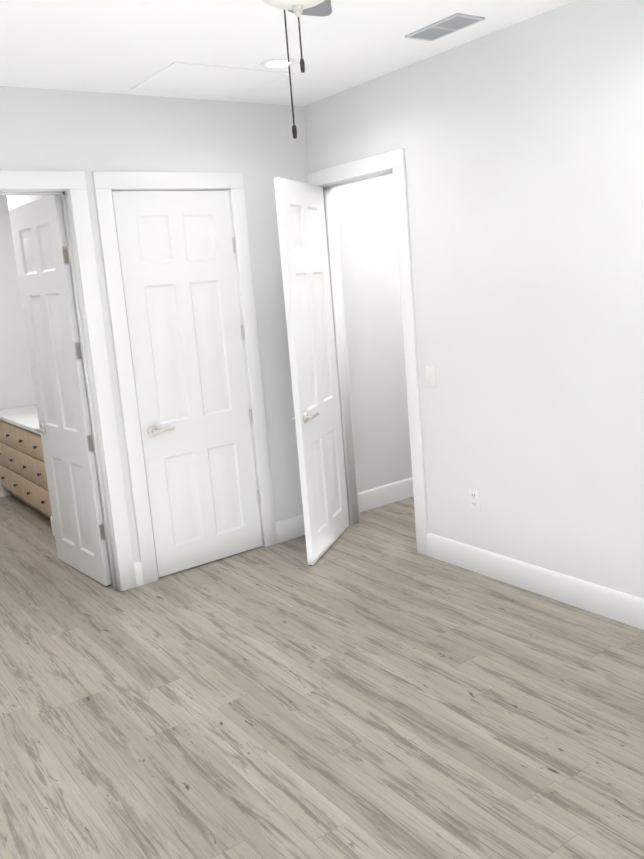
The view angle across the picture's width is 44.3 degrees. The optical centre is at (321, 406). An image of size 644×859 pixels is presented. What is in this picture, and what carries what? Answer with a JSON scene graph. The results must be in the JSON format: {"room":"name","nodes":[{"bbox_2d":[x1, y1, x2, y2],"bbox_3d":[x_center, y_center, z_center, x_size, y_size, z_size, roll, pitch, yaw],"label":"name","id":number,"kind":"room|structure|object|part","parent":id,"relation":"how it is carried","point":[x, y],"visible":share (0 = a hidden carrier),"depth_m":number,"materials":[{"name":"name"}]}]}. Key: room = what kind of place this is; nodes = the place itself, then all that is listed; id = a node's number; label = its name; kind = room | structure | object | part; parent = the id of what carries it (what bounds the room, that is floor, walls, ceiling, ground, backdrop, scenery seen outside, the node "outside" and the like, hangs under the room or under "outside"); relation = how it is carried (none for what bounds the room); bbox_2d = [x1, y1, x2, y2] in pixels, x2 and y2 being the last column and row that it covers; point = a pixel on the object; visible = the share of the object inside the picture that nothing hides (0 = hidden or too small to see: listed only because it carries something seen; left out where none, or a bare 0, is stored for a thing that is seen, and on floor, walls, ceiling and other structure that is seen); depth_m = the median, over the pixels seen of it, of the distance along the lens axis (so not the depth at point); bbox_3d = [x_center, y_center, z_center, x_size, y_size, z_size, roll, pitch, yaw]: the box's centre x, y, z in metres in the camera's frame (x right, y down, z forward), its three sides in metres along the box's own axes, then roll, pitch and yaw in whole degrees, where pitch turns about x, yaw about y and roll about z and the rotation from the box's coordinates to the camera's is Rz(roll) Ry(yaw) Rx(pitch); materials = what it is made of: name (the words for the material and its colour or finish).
{"room":"empty bedroom","nodes":[
{"label":"empty bedroom","id":0,"kind":"room"},
{"bbox_2d":[0,195,35,409],"bbox_3d":[-3.135,-0.509,6.526,1.900,2.700,0.120,-11,11,-35],"label":"wall","id":1,"kind":"structure","parent":0,"point":[16,385],"depth_m":6.78,"materials":[{"name":"white paint"}]},
{"bbox_2d":[0,483,11,497],"bbox_3d":[-2.669,0.691,6.907,0.860,0.140,0.015,-11,11,-35],"label":"baseboard","id":2,"kind":"structure","parent":1,"relation":"attached to","point":[4,492],"depth_m":6.84,"materials":[{"name":"white wood"}]},
{"bbox_2d":[0,86,308,561],"bbox_3d":[-1.457,-0.258,4.174,3.756,2.700,0.120,-11,11,-35],"label":"wall","id":3,"kind":"structure","parent":0,"point":[259,147],"depth_m":4.50,"materials":[{"name":"white paint"}]},
{"bbox_2d":[9,195,110,585],"bbox_3d":[-1.554,-0.074,4.633,0.138,2.188,0.718,-11,11,-35],"label":"bathroom door","id":4,"kind":"structure","parent":3,"relation":"in","point":[45,281],"depth_m":4.58,"materials":[{"name":"white paint"}]},
{"bbox_2d":[0,171,136,590],"bbox_3d":[-1.560,-0.035,4.123,0.910,2.295,0.156,-11,11,-35],"label":"door frame","id":5,"kind":"structure","parent":3,"relation":"attached to","point":[69,187],"depth_m":4.26,"materials":[{"name":"white wood"}]},
{"bbox_2d":[92,171,276,583],"bbox_3d":[-0.789,-0.189,4.666,0.910,2.295,0.156,-11,11,-35],"label":"door frame","id":6,"kind":"structure","parent":3,"relation":"attached to","point":[106,184],"depth_m":4.49,"materials":[{"name":"white wood"}]},
{"bbox_2d":[112,190,262,576],"bbox_3d":[-0.757,-0.141,4.643,0.720,2.188,0.129,-11,11,-35],"label":"closet door","id":7,"kind":"structure","parent":3,"relation":"in","point":[177,250],"depth_m":4.61,"materials":[{"name":"white paint"}]},
{"bbox_2d":[134,514,304,586],"bbox_3d":[-1.362,1.016,4.294,3.636,0.140,0.015,-11,11,-35],"label":"baseboard","id":8,"kind":"structure","parent":3,"relation":"attached to","point":[293,527],"depth_m":5.08,"materials":[{"name":"white wood"}]},
{"bbox_2d":[7,174,411,545],"bbox_3d":[-0.326,-0.622,5.811,3.240,2.700,1.300,-11,11,-35],"label":"wall","id":9,"kind":"structure","parent":0,"point":[367,231],"depth_m":5.51,"materials":[{"name":"white paint"}]},
{"bbox_2d":[50,516,109,568],"bbox_3d":[-1.541,0.897,5.103,0.015,0.140,1.280,-11,11,-35],"label":"baseboard","id":10,"kind":"structure","parent":9,"relation":"attached to","point":[52,526],"depth_m":5.59,"materials":[{"name":"white wood"}]},
{"bbox_2d":[358,477,413,511],"bbox_3d":[0.766,0.572,5.915,1.544,0.140,0.015,-11,11,-35],"label":"baseboard","id":11,"kind":"structure","parent":9,"relation":"attached to","point":[369,499],"depth_m":5.69,"materials":[{"name":"white wood"}]},
{"bbox_2d":[0,0,574,105],"bbox_3d":[-0.361,-1.667,3.543,5.540,0.100,8.740,-11,11,-35],"label":"ceiling","id":12,"kind":"structure","parent":0,"point":[115,46],"depth_m":3.44,"materials":[{"name":"white paint"}]},
{"bbox_2d":[130,62,294,98],"bbox_3d":[-0.576,-1.692,4.122,0.680,0.006,0.550,-11,11,-35],"label":"attic hatch","id":13,"kind":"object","parent":12,"relation":"in","point":[199,79],"depth_m":4.10,"materials":[{"name":"white paint"}]},
{"bbox_2d":[260,58,296,69],"bbox_3d":[-0.213,-1.682,3.884,0.180,0.007,0.180,-11,11,-35],"label":"recessed light","id":14,"kind":"object","parent":12,"relation":"in","point":[276,64],"visible":0.94,"depth_m":3.88,"materials":[{"name":"white plastic"}]},
{"bbox_2d":[261,0,331,138],"bbox_3d":[-0.046,-1.005,1.809,1.164,0.690,1.127,-11,11,-35],"label":"ceiling fan","id":15,"kind":"object","parent":12,"relation":"hanging from","point":[299,8],"visible":1,"depth_m":2.00,"materials":[{"name":"silver metal"}]},
{"bbox_3d":[-0.061,-0.994,1.847,0.256,0.112,0.256,-11,11,-35],"label":"lamp shade","id":16,"kind":"part","parent":15,"relation":"part of","materials":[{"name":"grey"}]},
{"bbox_2d":[405,13,484,40],"bbox_3d":[0.542,-1.681,3.511,0.170,0.009,0.330,-11,11,-35],"label":"ceiling vent","id":17,"kind":"object","parent":12,"relation":"in","point":[453,23],"visible":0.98,"depth_m":3.49,"materials":[{"name":"grey metal"}]},
{"bbox_2d":[0,495,643,858],"bbox_3d":[-0.135,1.076,3.997,5.540,0.080,8.740,-11,11,-35],"label":"floor","id":18,"kind":"structure","parent":0,"point":[372,684],"depth_m":3.07,"materials":[{"name":"laminate"}]},
{"bbox_2d":[0,420,51,519],"bbox_3d":[-2.148,0.447,6.339,0.574,0.720,1.488,-11,11,-35],"label":"bathroom vanity","id":19,"kind":"object","parent":18,"relation":"on","point":[23,478],"depth_m":6.08,"materials":[{"name":"brown wood"}]},
{"bbox_2d":[0,404,39,431],"bbox_3d":[-2.172,0.076,6.282,0.559,0.032,1.488,-11,11,-35],"label":"countertop","id":20,"kind":"structure","parent":19,"relation":"on","point":[27,417],"depth_m":6.31,"materials":[{"name":"white stone"}]},
{"bbox_2d":[304,0,643,598],"bbox_3d":[1.578,-0.321,3.046,0.120,2.700,5.440,-11,11,-35],"label":"wall","id":21,"kind":"structure","parent":0,"point":[521,143],"depth_m":3.73,"materials":[{"name":"white paint"}]},
{"bbox_2d":[274,177,348,564],"bbox_3d":[-0.041,-0.220,4.762,0.603,2.188,0.453,-11,11,-35],"label":"entry door","id":22,"kind":"structure","parent":21,"relation":"in","point":[306,279],"depth_m":4.67,"materials":[{"name":"white paint"}]},
{"bbox_2d":[307,148,427,555],"bbox_3d":[0.319,-0.308,4.837,0.156,2.295,0.910,-11,11,-35],"label":"door frame","id":23,"kind":"structure","parent":21,"relation":"attached to","point":[329,180],"depth_m":4.60,"materials":[{"name":"white wood"}]},
{"bbox_2d":[425,366,435,387],"bbox_3d":[0.598,-0.164,4.367,0.011,0.116,0.072,-11,11,-35],"label":"light switch","id":24,"kind":"object","parent":21,"relation":"attached to","point":[430,377],"visible":1,"depth_m":4.36,"materials":[{"name":"white plastic"}]},
{"bbox_2d":[469,488,479,510],"bbox_3d":[0.817,0.499,4.244,0.009,0.116,0.072,-11,11,-35],"label":"electrical outlet","id":25,"kind":"object","parent":21,"relation":"attached to","point":[474,498],"visible":1,"depth_m":4.24,"materials":[{"name":"white plastic"}]},
{"bbox_2d":[427,533,643,629],"bbox_3d":[1.860,0.982,2.895,0.015,0.140,4.245,-11,11,-35],"label":"baseboard","id":26,"kind":"structure","parent":21,"relation":"attached to","point":[622,607],"depth_m":3.93,"materials":[{"name":"white wood"}]}
]}

